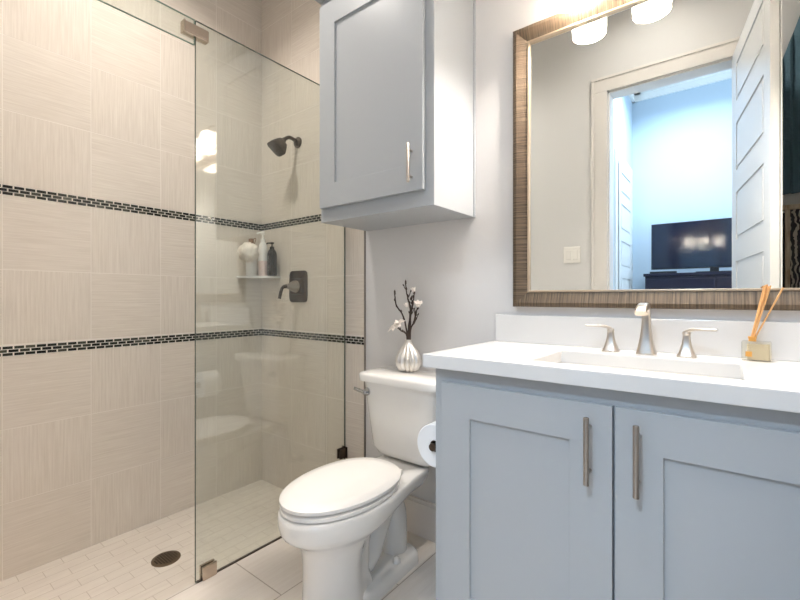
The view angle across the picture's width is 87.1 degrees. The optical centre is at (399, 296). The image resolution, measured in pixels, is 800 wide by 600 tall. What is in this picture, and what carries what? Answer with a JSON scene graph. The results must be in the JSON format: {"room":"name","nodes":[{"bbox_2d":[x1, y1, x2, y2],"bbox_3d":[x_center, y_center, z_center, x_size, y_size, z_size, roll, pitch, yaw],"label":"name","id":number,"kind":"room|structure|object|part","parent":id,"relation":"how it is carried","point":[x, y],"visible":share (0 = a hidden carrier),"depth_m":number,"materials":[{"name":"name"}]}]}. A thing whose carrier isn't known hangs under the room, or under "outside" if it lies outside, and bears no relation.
{"room":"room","nodes":[
{"label":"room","id":0,"kind":"room"},
{"bbox_2d":[0,0,261,581],"bbox_3d":[-1.394,-0.343,2.125,0.120,3.260,1.760,0,0,38],"label":"wall","id":1,"kind":"structure","parent":0,"point":[97,101],"depth_m":2.06,"materials":[{"name":"beige tile"}]},
{"bbox_2d":[0,480,283,599],"bbox_3d":[-1.053,1.185,1.860,0.745,0.044,1.520,0,0,38],"label":"floor","id":2,"kind":"structure","parent":0,"point":[231,525],"depth_m":1.92,"materials":[{"name":"beige tile"}]},
{"bbox_2d":[151,550,180,566],"bbox_3d":[-1.039,1.160,1.869,0.116,0.006,0.116,0,0,38],"label":"shower drain","id":3,"kind":"object","parent":2,"relation":"on","point":[166,558],"visible":1,"depth_m":1.86,"materials":[{"name":"brown metal"}]},
{"bbox_2d":[197,536,281,582],"bbox_3d":[-0.532,1.085,1.912,0.011,0.004,0.782,0,0,38],"label":"trim","id":4,"kind":"structure","parent":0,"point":[276,539],"depth_m":1.76,"materials":[{"name":"brown metal"}]},
{"bbox_2d":[237,238,258,262],"bbox_3d":[-0.887,-0.276,2.466,0.114,0.150,0.120,0,0,38],"label":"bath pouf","id":5,"kind":"object","parent":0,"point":[248,252],"visible":1,"depth_m":2.43,"materials":[{"name":"beige"}]},
{"bbox_2d":[163,531,435,599],"bbox_3d":[-0.034,1.147,0.990,1.931,0.120,1.640,0,0,38],"label":"floor","id":6,"kind":"structure","parent":0,"point":[274,571],"depth_m":1.62,"materials":[{"name":"beige tile"}]},
{"bbox_2d":[278,366,435,599],"bbox_3d":[-0.126,0.709,1.611,0.432,0.756,0.757,0,0,38],"label":"toilet","id":7,"kind":"object","parent":6,"relation":"on","point":[347,518],"visible":0.96,"depth_m":1.52,"materials":[{"name":"white ceramic"}]},
{"bbox_3d":[-0.207,0.692,1.507,0.328,0.017,0.477,0,0,38],"label":"seat","id":8,"kind":"part","parent":7,"relation":"part of","materials":[{"name":"white plastic"}]},
{"bbox_3d":[-0.205,0.666,1.510,0.332,0.024,0.488,0,0,38],"label":"lid","id":9,"kind":"part","parent":7,"relation":"part of","materials":[{"name":"white plastic"}]},
{"bbox_3d":[-0.168,0.414,1.849,0.070,0.037,0.036,0,0,38],"label":"flush lever","id":10,"kind":"part","parent":7,"relation":"part of","materials":[{"name":"silver metal"}]},
{"bbox_3d":[0.037,0.351,1.821,0.432,0.040,0.225,0,0,38],"label":"tank lid","id":11,"kind":"part","parent":7,"relation":"part of","materials":[{"name":"white ceramic"}]},
{"bbox_3d":[0.042,0.535,1.827,0.400,0.329,0.201,0,0,38],"label":"tank","id":12,"kind":"part","parent":7,"relation":"part of","materials":[{"name":"white ceramic"}]},
{"bbox_2d":[395,339,421,371],"bbox_3d":[0.037,0.261,1.883,0.120,0.141,0.120,0,0,38],"label":"vase","id":13,"kind":"object","parent":7,"relation":"on","point":[408,359],"visible":0.98,"depth_m":1.85,"materials":[{"name":"silver metal"}]},
{"bbox_2d":[388,319,406,339],"bbox_3d":[-0.016,0.192,1.857,0.084,0.188,0.083,0,0,24],"label":"branch","id":14,"kind":"object","parent":13,"relation":"in","point":[397,324],"visible":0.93,"depth_m":1.86,"materials":[{"name":"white plant"}]},
{"bbox_2d":[394,290,406,332],"bbox_3d":[0.006,0.126,1.896,0.069,0.320,0.016,0,0,18],"label":"branch","id":15,"kind":"object","parent":13,"relation":"in","point":[394,290],"visible":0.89,"depth_m":1.89,"materials":[{"name":"brown plant"}]},
{"bbox_2d":[403,280,411,332],"bbox_3d":[0.029,0.103,1.895,0.051,0.364,0.020,0,0,38],"label":"branch","id":16,"kind":"object","parent":13,"relation":"in","point":[405,286],"visible":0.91,"depth_m":1.89,"materials":[{"name":"brown plant"}]},
{"bbox_2d":[404,287,415,339],"bbox_3d":[0.045,0.120,1.866,0.033,0.330,0.070,0,0,-40],"label":"branch","id":17,"kind":"object","parent":13,"relation":"in","point":[412,288],"visible":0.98,"depth_m":1.86,"materials":[{"name":"brown plant"}]},
{"bbox_3d":[0.048,0.126,1.862,0.022,0.319,0.048,0,0,-24],"label":"stem","id":18,"kind":"part","parent":17,"relation":"part of","materials":[{"name":"brown plant"}]},
{"bbox_2d":[407,310,418,339],"bbox_3d":[0.057,0.171,1.879,0.054,0.229,0.023,0,0,3],"label":"branch","id":19,"kind":"object","parent":13,"relation":"in","point":[414,310],"visible":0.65,"depth_m":1.87,"materials":[{"name":"brown plant"}]},
{"bbox_2d":[408,300,421,339],"bbox_3d":[0.063,0.149,1.847,0.080,0.274,0.039,0,0,26],"label":"branch","id":20,"kind":"object","parent":13,"relation":"in","point":[418,303],"visible":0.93,"depth_m":1.85,"materials":[{"name":"brown plant"}]},
{"bbox_3d":[0.059,0.158,1.862,0.059,0.255,0.010,0,0,34],"label":"stem","id":21,"kind":"part","parent":20,"relation":"part of","materials":[{"name":"brown plant"}]},
{"bbox_2d":[436,368,799,599],"bbox_3d":[0.634,0.651,1.165,0.992,0.872,0.540,0,0,38],"label":"vanity cabinet","id":22,"kind":"object","parent":6,"relation":"on","point":[545,490],"visible":0.98,"depth_m":0.99,"materials":[{"name":"grey paint"}]},
{"bbox_2d":[429,443,435,451],"bbox_3d":[0.183,0.507,1.459,0.096,0.044,0.158,0,0,38],"label":"toilet paper holder","id":23,"kind":"object","parent":22,"relation":"attached to","point":[432,447],"visible":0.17,"depth_m":1.42,"materials":[{"name":"brown metal"}]},
{"bbox_2d":[417,421,435,467],"bbox_3d":[0.148,0.507,1.469,0.148,0.148,0.100,0,0,38],"label":"toilet paper roll","id":24,"kind":"object","parent":23,"relation":"on","point":[426,436],"visible":0.2,"depth_m":1.45,"materials":[{"name":"white paper"}]},
{"bbox_3d":[0.314,0.609,1.130,0.468,0.707,0.018,0,0,38],"label":"door","id":25,"kind":"part","parent":22,"relation":"part of","materials":[{"name":"grey paint"}]},
{"bbox_3d":[0.443,0.362,0.995,0.013,0.160,0.036,0,0,38],"label":"handle","id":26,"kind":"part","parent":22,"relation":"part of","materials":[{"name":"silver metal"}]},
{"bbox_2d":[423,341,799,412],"bbox_3d":[0.644,0.195,1.173,1.056,0.039,0.516,0,0,38],"label":"countertop","id":27,"kind":"structure","parent":22,"relation":"on","point":[774,385],"depth_m":1.08,"materials":[{"name":"white stone"}]},
{"bbox_2d":[559,362,741,379],"bbox_3d":[0.626,0.283,1.133,0.504,0.138,0.317,0,0,38],"label":"sink","id":28,"kind":"object","parent":27,"relation":"in","point":[559,362],"visible":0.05,"depth_m":1.22,"materials":[{"name":"white ceramic"}]},
{"bbox_2d":[586,303,717,357],"bbox_3d":[0.735,0.096,1.264,0.349,0.158,0.140,0,0,38],"label":"faucet","id":29,"kind":"object","parent":27,"relation":"on","point":[646,346],"visible":1,"depth_m":1.28,"materials":[{"name":"silver metal"}]},
{"bbox_3d":[0.651,0.101,1.373,0.084,0.023,0.017,0,0,25],"label":"lever","id":30,"kind":"part","parent":29,"relation":"part of","materials":[{"name":"silver metal"}]},
{"bbox_3d":[0.681,0.138,1.361,0.048,0.074,0.048,0,0,38],"label":"handle","id":31,"kind":"part","parent":29,"relation":"part of","materials":[{"name":"silver metal"}]},
{"bbox_3d":[0.729,0.043,1.259,0.031,0.051,0.124,0,0,38],"label":"spout","id":32,"kind":"part","parent":29,"relation":"part of","materials":[{"name":"silver metal"}]},
{"bbox_3d":[0.760,0.117,1.299,0.054,0.115,0.054,0,0,38],"label":"spout","id":33,"kind":"part","parent":29,"relation":"part of","materials":[{"name":"silver metal"}]},
{"bbox_3d":[0.841,0.138,1.236,0.048,0.074,0.048,0,0,38],"label":"handle","id":34,"kind":"part","parent":29,"relation":"part of","materials":[{"name":"silver metal"}]},
{"bbox_3d":[0.861,0.101,1.210,0.017,0.023,0.084,0,0,-39],"label":"lever","id":35,"kind":"part","parent":29,"relation":"part of","materials":[{"name":"silver metal"}]},
{"bbox_2d":[741,284,783,361],"bbox_3d":[0.988,0.070,1.148,0.088,0.209,0.042,0,0,42],"label":"reed diffuser","id":36,"kind":"object","parent":27,"relation":"on","point":[755,351],"visible":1,"depth_m":1.15,"materials":[{"name":"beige glass"}]},
{"bbox_3d":[0.524,0.362,0.931,0.013,0.160,0.036,0,0,38],"label":"handle","id":37,"kind":"part","parent":22,"relation":"part of","materials":[{"name":"silver metal"}]},
{"bbox_3d":[0.688,0.609,0.838,0.468,0.707,0.018,0,0,38],"label":"door","id":38,"kind":"part","parent":22,"relation":"part of","materials":[{"name":"grey paint"}]},
{"bbox_2d":[262,0,799,503],"bbox_3d":[0.258,-0.493,1.874,2.796,3.560,0.126,0,0,38],"label":"wall","id":39,"kind":"structure","parent":0,"point":[460,270],"depth_m":2.19,"materials":[{"name":"white paint"}]},
{"bbox_2d":[236,276,280,278],"bbox_3d":[-0.858,-0.120,2.554,0.200,0.014,0.174,0,0,38],"label":"corner shelf","id":40,"kind":"object","parent":39,"relation":"attached to","point":[242,277],"visible":1,"depth_m":2.52,"materials":[{"name":"white ceramic"}]},
{"bbox_2d":[246,239,256,275],"bbox_3d":[-0.909,-0.241,2.572,0.069,0.228,0.050,0,0,38],"label":"lotion bottle","id":41,"kind":"object","parent":40,"relation":"on","point":[251,267],"visible":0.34,"depth_m":2.55,"materials":[{"name":"white plastic"}]},
{"bbox_2d":[257,231,267,275],"bbox_3d":[-0.832,-0.263,2.547,0.058,0.271,0.048,0,0,38],"label":"pump bottle","id":42,"kind":"object","parent":40,"relation":"on","point":[262,258],"visible":0.96,"depth_m":2.53,"materials":[{"name":"beige plastic"}]},
{"bbox_2d":[266,242,276,275],"bbox_3d":[-0.768,-0.228,2.524,0.060,0.202,0.046,0,0,38],"label":"pump bottle","id":43,"kind":"object","parent":40,"relation":"on","point":[271,255],"visible":1,"depth_m":2.50,"materials":[{"name":"black plastic"}]},
{"bbox_2d":[180,18,346,582],"bbox_3d":[-0.549,0.019,1.890,0.040,2.136,0.840,0,0,38],"label":"glass panel","id":44,"kind":"object","parent":39,"relation":"attached to","point":[208,569],"visible":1,"depth_m":1.61,"materials":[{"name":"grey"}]},
{"bbox_2d":[98,0,194,45],"bbox_3d":[-1.000,-1.002,1.311,0.010,0.095,0.719,0,0,38],"label":"header panel","id":45,"kind":"object","parent":44,"relation":"attached to","point":[98,0],"visible":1,"depth_m":1.50,"materials":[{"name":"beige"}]},
{"bbox_2d":[267,136,301,156],"bbox_3d":[-0.659,-0.865,2.392,0.102,0.135,0.190,0,0,38],"label":"shower head","id":46,"kind":"object","parent":39,"relation":"attached to","point":[278,146],"visible":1,"depth_m":2.35,"materials":[{"name":"brown metal"}]},
{"bbox_3d":[-0.627,-0.902,2.418,0.023,0.044,0.110,0,0,38],"label":"arm","id":47,"kind":"part","parent":46,"relation":"part of","materials":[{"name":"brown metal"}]},
{"bbox_2d":[278,270,307,301],"bbox_3d":[-0.628,-0.061,2.408,0.158,0.184,0.122,0,0,38],"label":"shower valve","id":48,"kind":"object","parent":39,"relation":"attached to","point":[297,285],"visible":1,"depth_m":2.41,"materials":[{"name":"brown metal"}]},
{"bbox_3d":[-0.664,-0.030,2.386,0.057,0.083,0.025,0,0,-8],"label":"lever","id":49,"kind":"part","parent":48,"relation":"part of","materials":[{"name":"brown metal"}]},
{"bbox_3d":[-0.624,-0.061,2.413,0.072,0.072,0.068,0,0,38],"label":"handle","id":50,"kind":"part","parent":48,"relation":"part of","materials":[{"name":"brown metal"}]},
{"bbox_3d":[-0.597,-0.061,2.447,0.158,0.184,0.022,0,0,38],"label":"plate","id":51,"kind":"part","parent":48,"relation":"part of","materials":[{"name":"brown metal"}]},
{"bbox_2d":[364,231,365,456],"bbox_3d":[-0.178,-0.443,2.137,0.006,3.060,0.008,0,0,38],"label":"trim","id":52,"kind":"structure","parent":39,"relation":"attached to","point":[364,231],"depth_m":2.13,"materials":[{"name":"brown"}]},
{"bbox_2d":[315,0,475,230],"bbox_3d":[-0.033,-0.858,1.799,0.681,1.050,0.360,0,0,38],"label":"upper cabinet","id":53,"kind":"object","parent":39,"relation":"attached to","point":[398,77],"visible":1,"depth_m":1.67,"materials":[{"name":"grey paint"}]},
{"bbox_3d":[-0.132,-0.838,1.704,0.557,0.891,0.019,0,0,38],"label":"door","id":54,"kind":"part","parent":53,"relation":"part of","materials":[{"name":"grey paint"}]},
{"bbox_3d":[0.035,-0.491,1.543,0.011,0.144,0.032,0,0,38],"label":"handle","id":55,"kind":"part","parent":53,"relation":"part of","materials":[{"name":"silver metal"}]},
{"bbox_2d":[404,495,435,542],"bbox_3d":[0.117,1.004,1.900,0.751,0.165,0.018,0,0,38],"label":"baseboard","id":56,"kind":"structure","parent":39,"relation":"attached to","point":[421,513],"depth_m":1.91,"materials":[{"name":"white wood"}]},
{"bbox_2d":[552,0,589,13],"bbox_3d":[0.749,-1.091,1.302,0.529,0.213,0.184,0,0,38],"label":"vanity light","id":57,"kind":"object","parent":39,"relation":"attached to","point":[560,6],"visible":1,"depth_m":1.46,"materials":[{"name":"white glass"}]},
{"bbox_2d":[496,314,799,361],"bbox_3d":[0.800,0.122,1.366,1.047,0.106,0.019,0,0,38],"label":"backsplash","id":58,"kind":"structure","parent":39,"relation":"attached to","point":[784,337],"depth_m":1.34,"materials":[{"name":"white stone"}]},
{"bbox_2d":[513,0,799,310],"bbox_3d":[0.799,-0.495,1.359,0.904,1.064,0.030,0,0,38],"label":"framed mirror","id":59,"kind":"object","parent":39,"relation":"attached to","point":[656,143],"visible":0.96,"depth_m":1.35,"materials":[{"name":"brown metal"}]},
{"bbox_2d":[741,340,771,361],"bbox_3d":[0.980,0.148,1.157,0.064,0.054,0.040,0,0,42],"label":"jar","id":60,"kind":"object","parent":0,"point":[755,351],"depth_m":1.14,"materials":[{"name":"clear glass"}]}
]}

